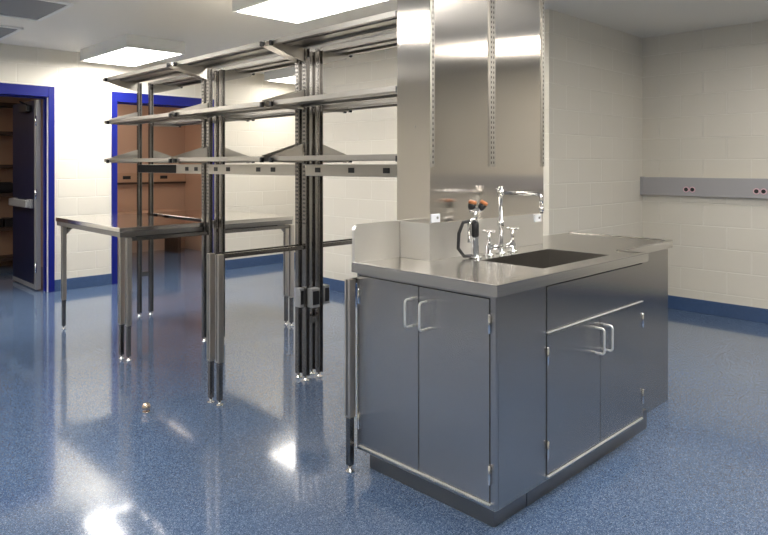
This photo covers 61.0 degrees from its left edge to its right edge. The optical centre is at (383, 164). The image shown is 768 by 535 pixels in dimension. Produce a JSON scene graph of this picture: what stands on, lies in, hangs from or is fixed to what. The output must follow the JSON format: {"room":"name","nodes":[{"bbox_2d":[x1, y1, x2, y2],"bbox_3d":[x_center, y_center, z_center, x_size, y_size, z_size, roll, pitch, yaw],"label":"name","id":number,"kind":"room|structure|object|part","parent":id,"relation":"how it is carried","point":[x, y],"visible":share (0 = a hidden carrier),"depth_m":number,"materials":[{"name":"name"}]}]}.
{"room":"laboratory","nodes":[
{"label":"laboratory","id":0,"kind":"room"},
{"bbox_2d":[30,98,42,266],"bbox_3d":[-4.127,0.060,8.344,0.080,2.620,2.310,0,0,-44],"label":"door frame","id":1,"kind":"structure","parent":0,"point":[30,98],"depth_m":8.78,"materials":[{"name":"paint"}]},
{"bbox_2d":[0,96,184,253],"bbox_3d":[-5.202,0.060,9.011,10.000,2.620,0.150,0,0,-44],"label":"wall","id":2,"kind":"structure","parent":0,"point":[170,141],"depth_m":10.32,"materials":[{"name":"beige paint"}]},
{"bbox_2d":[117,173,185,184],"bbox_3d":[-4.081,0.210,9.967,2.240,0.180,0.056,0,0,-44],"label":"outlet strip","id":3,"kind":"object","parent":2,"relation":"attached to","point":[122,178],"depth_m":10.38,"materials":[{"name":"brown metal"}]},
{"bbox_2d":[0,43,294,279],"bbox_3d":[-3.479,0.060,7.256,10.000,2.620,0.150,0,0,-44],"label":"wall","id":4,"kind":"structure","parent":0,"point":[82,100],"depth_m":7.40,"materials":[{"name":"white paint"}]},
{"bbox_2d":[0,83,54,291],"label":"door","id":5,"kind":"structure","parent":4,"relation":"in","point":[25,201],"depth_m":7.12,"materials":[{"name":"blue paint"}]},
{"bbox_2d":[55,273,111,291],"bbox_3d":[-3.347,1.308,7.271,0.616,0.125,0.012,0,0,-44],"label":"baseboard","id":6,"kind":"structure","parent":4,"relation":"attached to","point":[104,279],"depth_m":7.29,"materials":[{"name":"blue rubber"}]},
{"bbox_2d":[111,91,213,283],"bbox_3d":[-2.698,0.263,8.023,1.364,2.215,0.190,0,0,-44],"label":"door frame","id":7,"kind":"structure","parent":4,"relation":"in","point":[125,98],"depth_m":7.51,"materials":[{"name":"blue paint"}]},
{"bbox_2d":[225,252,294,269],"bbox_3d":[-1.004,1.308,9.572,3.223,0.125,0.012,0,0,-44],"label":"baseboard","id":8,"kind":"structure","parent":4,"relation":"attached to","point":[277,258],"depth_m":8.82,"materials":[{"name":"blue rubber"}]},
{"bbox_2d":[185,124,201,250],"bbox_3d":[-2.457,0.060,9.983,0.080,2.620,2.310,0,0,-44],"label":"wall","id":9,"kind":"structure","parent":0,"point":[193,133],"depth_m":10.57,"materials":[{"name":"beige paint"}]},
{"bbox_2d":[0,248,767,534],"bbox_3d":[-0.526,1.420,4.248,10.300,0.100,13.500,0,0,-44],"label":"floor","id":10,"kind":"structure","parent":0,"point":[80,454],"depth_m":3.31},
{"bbox_2d":[0,100,32,265],"bbox_3d":[-5.670,0.245,8.202,2.200,2.250,0.330,0,0,-44],"label":"wooden bookcase","id":11,"kind":"object","parent":10,"relation":"on","point":[6,107],"visible":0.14,"depth_m":8.88,"materials":[{"name":"beige wood"}]},
{"bbox_2d":[0,182,12,192],"bbox_3d":[-5.146,0.302,8.668,0.400,0.144,0.220,0,0,-44],"label":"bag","id":12,"kind":"object","parent":11,"relation":"on","point":[5,187],"visible":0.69,"depth_m":8.66,"materials":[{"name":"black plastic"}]},
{"bbox_3d":[-5.659,-0.422,8.192,2.140,0.045,0.300,0,0,-44],"label":"shelf","id":13,"kind":"part","parent":11,"relation":"part of","materials":[{"name":"brown wood"}]},
{"bbox_3d":[-5.659,0.018,8.192,2.140,0.045,0.300,0,0,-44],"label":"shelf","id":14,"kind":"part","parent":11,"relation":"part of","materials":[{"name":"brown wood"}]},
{"bbox_3d":[-5.659,0.398,8.192,2.140,0.045,0.300,0,0,-44],"label":"shelf","id":15,"kind":"part","parent":11,"relation":"part of","materials":[{"name":"brown wood"}]},
{"bbox_3d":[-5.659,0.848,8.192,2.140,0.045,0.300,0,0,-44],"label":"shelf","id":16,"kind":"part","parent":11,"relation":"part of","materials":[{"name":"brown wood"}]},
{"bbox_3d":[-5.659,1.248,8.192,2.140,0.045,0.300,0,0,-44],"label":"shelf","id":17,"kind":"part","parent":11,"relation":"part of","materials":[{"name":"brown wood"}]},
{"bbox_2d":[2,217,12,226],"bbox_3d":[-5.063,0.767,8.762,0.100,0.114,0.200,0,0,-44],"label":"file box","id":18,"kind":"object","parent":11,"relation":"on","point":[7,221],"visible":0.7,"depth_m":8.69,"materials":[{"name":"black plastic"}]},
{"bbox_3d":[-5.659,-0.802,8.192,2.140,0.045,0.300,0,0,-44],"label":"shelf","id":19,"kind":"part","parent":11,"relation":"part of","materials":[{"name":"brown wood"}]},
{"bbox_3d":[-5.775,0.245,8.309,2.200,2.250,0.030,0,0,-44],"label":"panel","id":20,"kind":"part","parent":11,"relation":"part of","materials":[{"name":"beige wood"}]},
{"bbox_2d":[142,402,150,413],"bbox_3d":[-1.317,1.343,3.611,0.047,0.053,0.047,0,0,-44],"label":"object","id":21,"kind":"object","parent":10,"relation":"on","point":[146,406],"visible":1,"depth_m":3.60,"materials":[{"name":"silver metal"}]},
{"bbox_2d":[117,209,182,252],"bbox_3d":[-3.955,1.040,9.668,1.900,0.660,0.540,0,0,-44],"label":"bench","id":22,"kind":"object","parent":10,"relation":"on","point":[171,244],"visible":0.21,"depth_m":10.17,"materials":[{"name":"beige wood"}]},
{"bbox_3d":[-3.334,1.070,10.284,0.050,0.600,0.450,0,0,-44],"label":"leg","id":23,"kind":"part","parent":22,"relation":"part of","materials":[{"name":"brown wood"}]},
{"bbox_2d":[61,70,288,359],"bbox_3d":[-1.757,0.314,5.523,1.459,2.112,1.208,0,0,-44],"label":"frame","id":24,"kind":"object","parent":10,"relation":"on","point":[150,168],"visible":0.77,"depth_m":5.44,"materials":[{"name":"silver metal"}]},
{"bbox_3d":[-2.674,0.925,5.442,0.037,0.830,0.036,0,0,-44],"label":"leg","id":25,"kind":"part","parent":24,"relation":"part of","materials":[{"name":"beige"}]},
{"bbox_3d":[-1.855,0.925,4.608,0.037,0.830,0.036,0,0,-44],"label":"leg","id":26,"kind":"part","parent":24,"relation":"part of","materials":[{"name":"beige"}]},
{"bbox_2d":[56,213,203,237],"bbox_3d":[-2.083,0.516,5.271,0.653,0.147,1.309,0,0,-44],"label":"countertop","id":27,"kind":"structure","parent":24,"relation":"on","point":[117,225],"depth_m":4.97,"materials":[{"name":"silver metal"}]},
{"bbox_3d":[-2.083,0.492,5.271,0.641,0.034,1.297,0,0,-44],"label":"apron rail","id":28,"kind":"part","parent":27,"relation":"part of","materials":[{"name":"silver metal"}]},
{"bbox_2d":[102,62,202,92],"bbox_3d":[-1.953,-0.710,5.399,0.292,0.113,1.298,0,0,-44],"label":"steel shelf","id":29,"kind":"object","parent":24,"relation":"attached to","point":[130,80],"visible":0.92,"depth_m":5.44,"materials":[{"name":"grey metal"}]},
{"bbox_2d":[104,103,202,125],"bbox_3d":[-1.947,-0.416,5.405,0.276,0.124,1.298,0,0,-44],"label":"steel shelf","id":30,"kind":"object","parent":24,"relation":"attached to","point":[133,119],"visible":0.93,"depth_m":5.45,"materials":[{"name":"grey metal"}]},
{"bbox_2d":[104,147,202,162],"bbox_3d":[-1.947,-0.076,5.405,0.276,0.124,1.298,0,0,-44],"label":"steel shelf","id":31,"kind":"object","parent":24,"relation":"attached to","point":[130,157],"visible":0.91,"depth_m":5.45,"materials":[{"name":"grey metal"}]},
{"bbox_2d":[154,151,172,162],"bbox_3d":[-1.648,-0.076,5.698,0.276,0.124,1.298,0,0,-44],"label":"steel shelf","id":32,"kind":"object","parent":24,"relation":"attached to","point":[156,154],"visible":0.24,"depth_m":6.04,"materials":[{"name":"grey metal"}]},
{"bbox_3d":[-1.623,0.522,4.836,0.612,0.025,0.012,0,0,-44],"label":"cross rail","id":33,"kind":"part","parent":24,"relation":"part of","materials":[{"name":"silver metal"}]},
{"bbox_2d":[148,68,248,93],"bbox_3d":[-1.643,-0.710,5.704,0.292,0.113,1.298,0,0,-44],"label":"steel shelf","id":34,"kind":"object","parent":24,"relation":"attached to","point":[178,82],"visible":0.63,"depth_m":5.95,"materials":[{"name":"grey metal"}]},
{"bbox_2d":[154,117,249,126],"bbox_3d":[-1.648,-0.416,5.698,0.276,0.124,1.298,0,0,-44],"label":"steel shelf","id":35,"kind":"object","parent":24,"relation":"attached to","point":[177,123],"visible":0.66,"depth_m":5.80,"materials":[{"name":"grey metal"}]},
{"bbox_2d":[147,209,292,232],"bbox_3d":[-1.493,0.516,5.849,0.706,0.147,1.309,0,0,-44],"label":"countertop","id":36,"kind":"structure","parent":24,"relation":"on","point":[233,219],"depth_m":5.56,"materials":[{"name":"silver metal"}]},
{"bbox_3d":[-1.493,0.459,5.849,0.706,0.032,1.309,0,0,-44],"label":"panel","id":37,"kind":"part","parent":36,"relation":"part of","materials":[{"name":"silver metal"}]},
{"bbox_3d":[-1.493,0.492,5.849,0.694,0.034,1.297,0,0,-44],"label":"apron rail","id":38,"kind":"part","parent":36,"relation":"part of","materials":[{"name":"silver metal"}]},
{"bbox_3d":[-1.079,0.522,5.370,0.630,0.025,0.012,0,0,-44],"label":"cross rail","id":39,"kind":"part","parent":24,"relation":"part of","materials":[{"name":"silver metal"}]},
{"bbox_3d":[-0.842,0.925,5.603,0.037,0.830,0.036,0,0,-44],"label":"leg","id":40,"kind":"part","parent":24,"relation":"part of","materials":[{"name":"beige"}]},
{"bbox_2d":[125,51,351,403],"bbox_3d":[-0.893,0.314,4.655,1.442,2.112,1.168,0,0,-44],"label":"frame","id":41,"kind":"object","parent":10,"relation":"on","point":[295,169],"visible":0.85,"depth_m":4.28,"materials":[{"name":"silver metal"}]},
{"bbox_3d":[-1.790,0.925,4.566,0.037,0.830,0.036,0,0,-44],"label":"leg","id":42,"kind":"part","parent":41,"relation":"part of","materials":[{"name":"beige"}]},
{"bbox_3d":[-1.564,0.522,4.787,0.595,0.025,0.012,0,0,-44],"label":"cross rail","id":43,"kind":"part","parent":41,"relation":"part of","materials":[{"name":"silver metal"}]},
{"bbox_3d":[-0.999,0.925,3.760,0.037,0.830,0.036,0,0,-44],"label":"leg","id":44,"kind":"part","parent":41,"relation":"part of","materials":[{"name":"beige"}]},
{"bbox_2d":[173,40,296,79],"bbox_3d":[-1.056,-0.710,4.497,0.276,0.113,1.163,0,0,-44],"label":"steel shelf","id":45,"kind":"object","parent":41,"relation":"attached to","point":[199,65],"visible":0.93,"depth_m":4.52,"materials":[{"name":"grey metal"}]},
{"bbox_2d":[173,91,296,118],"bbox_3d":[-1.056,-0.416,4.497,0.276,0.124,1.163,0,0,-44],"label":"steel shelf","id":46,"kind":"object","parent":41,"relation":"attached to","point":[202,110],"visible":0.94,"depth_m":4.49,"materials":[{"name":"grey metal"}]},
{"bbox_2d":[173,144,296,162],"bbox_3d":[-1.056,-0.076,4.497,0.276,0.124,1.163,0,0,-44],"label":"steel shelf","id":47,"kind":"object","parent":41,"relation":"attached to","point":[201,155],"visible":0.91,"depth_m":4.50,"materials":[{"name":"grey metal"}]},
{"bbox_3d":[-0.773,0.522,3.982,0.595,0.025,0.012,0,0,-44],"label":"cross rail","id":48,"kind":"part","parent":41,"relation":"part of","materials":[{"name":"silver metal"}]},
{"bbox_3d":[-1.026,0.522,5.316,0.630,0.025,0.012,0,0,-44],"label":"cross rail","id":49,"kind":"part","parent":41,"relation":"part of","materials":[{"name":"silver metal"}]},
{"bbox_2d":[223,48,346,80],"bbox_3d":[-0.757,-0.710,4.790,0.276,0.113,1.163,0,0,-44],"label":"steel shelf","id":50,"kind":"object","parent":41,"relation":"attached to","point":[242,70],"visible":0.61,"depth_m":4.98,"materials":[{"name":"grey metal"}]},
{"bbox_2d":[225,104,346,120],"bbox_3d":[-0.757,-0.416,4.790,0.276,0.124,1.163,0,0,-44],"label":"steel shelf","id":51,"kind":"object","parent":41,"relation":"attached to","point":[252,116],"visible":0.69,"depth_m":4.90,"materials":[{"name":"grey metal"}]},
{"bbox_2d":[225,148,346,162],"bbox_3d":[-0.757,-0.076,4.790,0.276,0.124,1.163,0,0,-44],"label":"steel shelf","id":52,"kind":"object","parent":41,"relation":"attached to","point":[228,153],"visible":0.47,"depth_m":5.14,"materials":[{"name":"grey metal"}]},
{"bbox_3d":[-0.788,0.925,5.549,0.037,0.830,0.036,0,0,-44],"label":"leg","id":53,"kind":"part","parent":41,"relation":"part of","materials":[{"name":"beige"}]},
{"bbox_3d":[-0.235,0.522,4.510,0.630,0.025,0.012,0,0,-44],"label":"cross rail","id":54,"kind":"part","parent":41,"relation":"part of","materials":[{"name":"silver metal"}]},
{"bbox_2d":[215,48,396,472],"bbox_3d":[-0.059,0.314,3.813,1.430,2.112,1.189,0,0,-44],"label":"frame","id":55,"kind":"object","parent":10,"relation":"on","point":[306,297],"visible":0.57,"depth_m":4.10,"materials":[{"name":"silver metal"}]},
{"bbox_3d":[-0.937,0.925,3.714,0.037,0.830,0.036,0,0,-44],"label":"leg","id":56,"kind":"part","parent":55,"relation":"part of","materials":[{"name":"silver metal"}]},
{"bbox_3d":[-0.716,0.522,3.932,0.583,0.025,0.012,0,0,-44],"label":"cross rail","id":57,"kind":"part","parent":55,"relation":"part of","materials":[{"name":"silver metal"}]},
{"bbox_2d":[301,291,303,304],"bbox_3d":[-0.516,0.839,4.120,0.022,0.086,0.003,0,0,-44],"label":"receptacle","id":58,"kind":"object","parent":55,"relation":"attached to","point":[302,292],"depth_m":4.12,"materials":[{"name":"black plastic"}]},
{"bbox_2d":[313,291,318,304],"bbox_3d":[-0.428,0.839,4.118,0.050,0.086,0.003,0,0,-44],"label":"receptacle","id":59,"kind":"object","parent":55,"relation":"attached to","point":[315,293],"depth_m":4.11,"materials":[{"name":"black plastic"}]},
{"bbox_2d":[325,287,328,300],"bbox_3d":[-0.368,0.839,4.229,0.033,0.086,0.003,0,0,-44],"label":"receptacle","id":60,"kind":"object","parent":55,"relation":"attached to","point":[326,288],"depth_m":4.23,"materials":[{"name":"black plastic"}]},
{"bbox_2d":[269,10,396,61],"bbox_3d":[-0.223,-0.710,3.661,0.258,0.113,1.113,0,0,-44],"label":"steel shelf","id":61,"kind":"object","parent":55,"relation":"attached to","point":[294,45],"visible":0.66,"depth_m":3.71,"materials":[{"name":"grey metal"}]},
{"bbox_2d":[269,85,396,108],"bbox_3d":[-0.223,-0.416,3.661,0.258,0.124,1.113,0,0,-44],"label":"steel shelf","id":62,"kind":"object","parent":55,"relation":"attached to","point":[297,100],"visible":0.65,"depth_m":3.70,"materials":[{"name":"grey metal"}]},
{"bbox_2d":[269,143,396,162],"bbox_3d":[-0.223,-0.076,3.661,0.258,0.124,1.113,0,0,-44],"label":"steel shelf","id":63,"kind":"object","parent":55,"relation":"attached to","point":[295,154],"visible":0.64,"depth_m":3.75,"materials":[{"name":"grey metal"}]},
{"bbox_3d":[-0.181,0.522,4.456,0.630,0.025,0.012,0,0,-44],"label":"cross rail","id":64,"kind":"part","parent":55,"relation":"part of","materials":[{"name":"silver metal"}]},
{"bbox_3d":[-0.152,0.925,2.915,0.037,0.830,0.036,0,0,-44],"label":"leg","id":65,"kind":"part","parent":55,"relation":"part of","materials":[{"name":"silver metal"}]},
{"bbox_2d":[348,168,353,172],"bbox_3d":[-0.192,0.031,3.808,0.003,0.030,0.052,0,0,-44],"label":"outlet","id":66,"kind":"object","parent":55,"relation":"attached to","point":[350,170],"depth_m":3.81,"materials":[{"name":"black plastic"}]},
{"bbox_2d":[320,32,396,63],"bbox_3d":[0.064,-0.710,3.942,0.258,0.113,1.113,0,0,-44],"label":"steel shelf","id":67,"kind":"object","parent":55,"relation":"attached to","point":[336,52],"visible":0.52,"depth_m":4.14,"materials":[{"name":"grey metal"}]},
{"bbox_2d":[323,145,394,162],"bbox_3d":[0.064,-0.076,3.942,0.258,0.124,1.113,0,0,-44],"label":"steel shelf","id":68,"kind":"object","parent":55,"relation":"attached to","point":[327,150],"visible":0.2,"depth_m":4.27,"materials":[{"name":"grey metal"}]},
{"bbox_2d":[323,92,396,111],"bbox_3d":[0.064,-0.416,3.942,0.258,0.124,1.113,0,0,-44],"label":"steel shelf","id":69,"kind":"object","parent":55,"relation":"attached to","point":[390,102],"visible":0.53,"depth_m":4.09,"materials":[{"name":"grey metal"}]},
{"bbox_2d":[383,168,389,172],"bbox_3d":[0.013,0.031,3.600,0.003,0.030,0.052,0,0,-44],"label":"outlet","id":70,"kind":"object","parent":55,"relation":"attached to","point":[385,170],"depth_m":3.60,"materials":[{"name":"black plastic"}]},
{"bbox_2d":[357,273,544,526],"bbox_3d":[0.246,0.925,2.757,0.388,0.889,0.755,0,0,-44],"label":"base cabinet","id":71,"kind":"object","parent":10,"relation":"on","point":[451,383],"visible":0.94,"depth_m":2.56,"materials":[{"name":"silver metal"}]},
{"bbox_3d":[0.016,0.870,2.783,0.002,0.749,0.354,0,0,-44],"label":"door","id":72,"kind":"part","parent":71,"relation":"part of","materials":[{"name":"silver metal"}]},
{"bbox_3d":[0.099,0.605,2.663,0.047,0.121,0.010,0,0,-44],"label":"handle","id":73,"kind":"part","parent":71,"relation":"part of","materials":[{"name":"silver metal"}]},
{"bbox_3d":[0.154,0.605,2.607,0.047,0.121,0.010,0,0,-44],"label":"handle","id":74,"kind":"part","parent":71,"relation":"part of","materials":[{"name":"silver metal"}]},
{"bbox_3d":[0.266,0.870,2.528,0.002,0.749,0.350,0,0,-44],"label":"door","id":75,"kind":"part","parent":71,"relation":"part of","materials":[{"name":"silver metal"}]},
{"bbox_2d":[526,263,646,505],"bbox_3d":[0.758,0.925,3.224,1.111,0.889,0.805,0,0,-44],"label":"base cabinet","id":76,"kind":"object","parent":10,"relation":"on","point":[594,324],"visible":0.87,"depth_m":2.89,"materials":[{"name":"silver metal"}]},
{"bbox_2d":[351,220,672,297],"bbox_3d":[0.814,0.469,3.312,1.913,0.407,0.793,0,0,-44],"label":"countertop","id":77,"kind":"structure","parent":76,"relation":"on","point":[562,257],"depth_m":2.95,"materials":[{"name":"silver metal"}]},
{"bbox_2d":[397,0,543,260],"bbox_3d":[0.480,-0.404,3.386,0.961,1.687,0.220,0,0,-44],"label":"column","id":78,"kind":"structure","parent":77,"relation":"on","point":[470,73],"depth_m":3.17,"materials":[{"name":"silver metal"}]},
{"bbox_3d":[0.236,0.245,3.003,0.060,0.040,0.010,0,0,-44],"label":"latch plate","id":79,"kind":"part","parent":78,"relation":"part of","materials":[{"name":"white plastic"}]},
{"bbox_3d":[0.477,0.354,3.391,0.954,0.171,0.205,0,0,-44],"label":"panel","id":80,"kind":"part","parent":78,"relation":"part of","materials":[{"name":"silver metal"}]},
{"bbox_3d":[0.848,0.294,3.604,0.060,0.040,0.010,0,0,-44],"label":"latch plate","id":81,"kind":"part","parent":78,"relation":"part of","materials":[{"name":"white plastic"}]},
{"bbox_2d":[457,200,487,258],"bbox_3d":[0.412,0.301,3.082,0.159,0.276,0.063,0,0,-11],"label":"eyewash station","id":82,"kind":"object","parent":77,"relation":"on","point":[473,224],"visible":1,"depth_m":3.07,"materials":[{"name":"silver metal"}]},
{"bbox_3d":[0.417,0.308,3.078,0.054,0.115,0.018,0,0,-31],"label":"squeeze lever","id":83,"kind":"part","parent":82,"relation":"part of","materials":[{"name":"silver metal"}]},
{"bbox_2d":[482,186,543,255],"bbox_3d":[0.654,0.272,3.174,0.265,0.335,0.271,0,0,-44],"label":"faucet","id":84,"kind":"object","parent":77,"relation":"on","point":[501,191],"visible":1,"depth_m":3.23,"materials":[{"name":"silver metal"}]},
{"bbox_3d":[0.510,0.353,3.177,0.053,0.073,0.053,0,0,-22],"label":"cross handle","id":85,"kind":"part","parent":84,"relation":"part of","materials":[{"name":"silver metal"}]},
{"bbox_3d":[0.653,0.353,3.317,0.053,0.073,0.053,0,0,-22],"label":"cross handle","id":86,"kind":"part","parent":84,"relation":"part of","materials":[{"name":"silver metal"}]},
{"bbox_3d":[0.668,0.164,3.168,0.235,0.070,0.020,0,0,42],"label":"spout","id":87,"kind":"part","parent":84,"relation":"part of","materials":[{"name":"silver metal"}]},
{"bbox_2d":[480,249,607,268],"bbox_3d":[0.771,0.556,3.097,0.600,0.232,0.340,0,0,-44],"label":"sink basin","id":88,"kind":"object","parent":77,"relation":"in","point":[540,258],"depth_m":3.31,"materials":[{"name":"silver metal"}]},
{"bbox_3d":[0.815,0.966,2.782,0.440,0.564,0.002,0,0,-44],"label":"door","id":89,"kind":"part","parent":76,"relation":"part of","materials":[{"name":"silver metal"}]},
{"bbox_3d":[0.970,0.580,2.934,0.875,0.178,0.002,0,0,-44],"label":"apron panel","id":90,"kind":"part","parent":76,"relation":"part of","materials":[{"name":"silver metal"}]},
{"bbox_3d":[0.959,0.780,2.889,0.010,0.121,0.047,0,0,-44],"label":"handle","id":91,"kind":"part","parent":76,"relation":"part of","materials":[{"name":"silver metal"}]},
{"bbox_3d":[1.014,0.780,2.943,0.010,0.121,0.047,0,0,-44],"label":"handle","id":92,"kind":"part","parent":76,"relation":"part of","materials":[{"name":"silver metal"}]},
{"bbox_3d":[1.129,0.966,3.090,0.430,0.564,0.002,0,0,-44],"label":"door","id":93,"kind":"part","parent":76,"relation":"part of","materials":[{"name":"silver metal"}]},
{"bbox_2d":[643,249,667,412],"bbox_3d":[1.210,0.925,3.795,0.636,0.889,0.622,0,0,-44],"label":"enclosure","id":94,"kind":"object","parent":10,"relation":"on","point":[655,270],"visible":0.12,"depth_m":3.67,"materials":[{"name":"silver metal"}]},
{"bbox_2d":[0,0,767,73],"bbox_3d":[-0.526,-1.300,4.248,10.300,0.100,13.500,0,0,-44],"label":"ceiling","id":95,"kind":"structure","parent":0,"point":[205,26],"depth_m":5.68,"materials":[{"name":"beige paint"}]},
{"bbox_2d":[0,25,22,40],"bbox_3d":[-3.862,-1.243,5.947,0.820,0.014,0.800,0,0,-44],"label":"ceiling panel","id":96,"kind":"object","parent":95,"relation":"attached to","point":[5,31],"visible":1,"depth_m":6.02,"materials":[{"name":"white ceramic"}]},
{"bbox_2d":[0,0,73,20],"bbox_3d":[-2.973,-1.243,5.041,0.820,0.014,0.800,0,0,-44],"label":"ceiling panel","id":97,"kind":"object","parent":95,"relation":"attached to","point":[36,10],"visible":1,"depth_m":5.17,"materials":[{"name":"white ceramic"}]},
{"bbox_2d":[80,34,184,66],"bbox_3d":[-2.659,-1.188,6.848,0.600,0.124,1.200,0,0,-44],"label":"ceiling light","id":98,"kind":"object","parent":95,"relation":"attached to","point":[130,50],"visible":1,"depth_m":6.60,"materials":[{"name":"white plastic"}]},
{"bbox_2d":[85,47,178,65],"bbox_3d":[-2.659,-1.134,6.848,0.556,0.008,1.156,0,0,-44],"label":"diffuser","id":99,"kind":"object","parent":98,"relation":"attached to","point":[123,56],"depth_m":6.73,"materials":[{"name":"white plastic"}]},
{"bbox_2d":[264,66,294,83],"bbox_3d":[-0.968,-1.188,8.509,0.600,0.124,1.200,0,0,-44],"label":"ceiling light","id":100,"kind":"object","parent":95,"relation":"attached to","point":[284,75],"visible":0.3,"depth_m":8.53,"materials":[{"name":"white plastic"}]},
{"bbox_2d":[269,76,294,83],"bbox_3d":[-0.968,-1.134,8.509,0.556,0.008,1.156,0,0,-44],"label":"diffuser","id":101,"kind":"object","parent":100,"relation":"attached to","point":[281,79],"depth_m":8.62,"materials":[{"name":"white plastic"}]},
{"bbox_2d":[232,0,390,23],"bbox_3d":[-0.481,-1.188,4.573,0.600,0.124,1.200,0,0,-44],"label":"ceiling light","id":102,"kind":"object","parent":95,"relation":"attached to","point":[291,11],"visible":1,"depth_m":4.71,"materials":[{"name":"white plastic"}]},
{"bbox_2d":[323,9,642,280],"bbox_3d":[0.913,0.060,6.971,1.870,2.620,3.070,0,0,-44],"label":"wall","id":103,"kind":"structure","parent":0,"point":[593,166],"depth_m":6.05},
{"bbox_2d":[323,277,356,294],"bbox_3d":[0.246,1.308,6.308,0.012,0.125,3.082,0,0,-44],"label":"baseboard","id":104,"kind":"structure","parent":103,"relation":"attached to","point":[335,285],"depth_m":7.08,"materials":[{"name":"blue rubber"}]},
{"bbox_2d":[643,21,767,308],"bbox_3d":[4.704,0.060,4.337,0.150,2.620,6.000,0,0,-44],"label":"wall","id":105,"kind":"structure","parent":0,"point":[705,92],"depth_m":5.98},
{"bbox_2d":[640,177,767,198],"bbox_3d":[4.033,0.202,4.869,0.062,0.176,4.298,0,0,-44],"label":"cable raceway","id":106,"kind":"object","parent":105,"relation":"attached to","point":[675,186],"depth_m":5.95,"materials":[{"name":"grey metal"}]},
{"bbox_2d":[668,295,767,323],"bbox_3d":[4.650,1.308,4.276,0.012,0.125,5.988,0,0,-44],"label":"baseboard","id":107,"kind":"structure","parent":105,"relation":"attached to","point":[755,314],"depth_m":5.91,"materials":[{"name":"blue rubber"}]}
]}

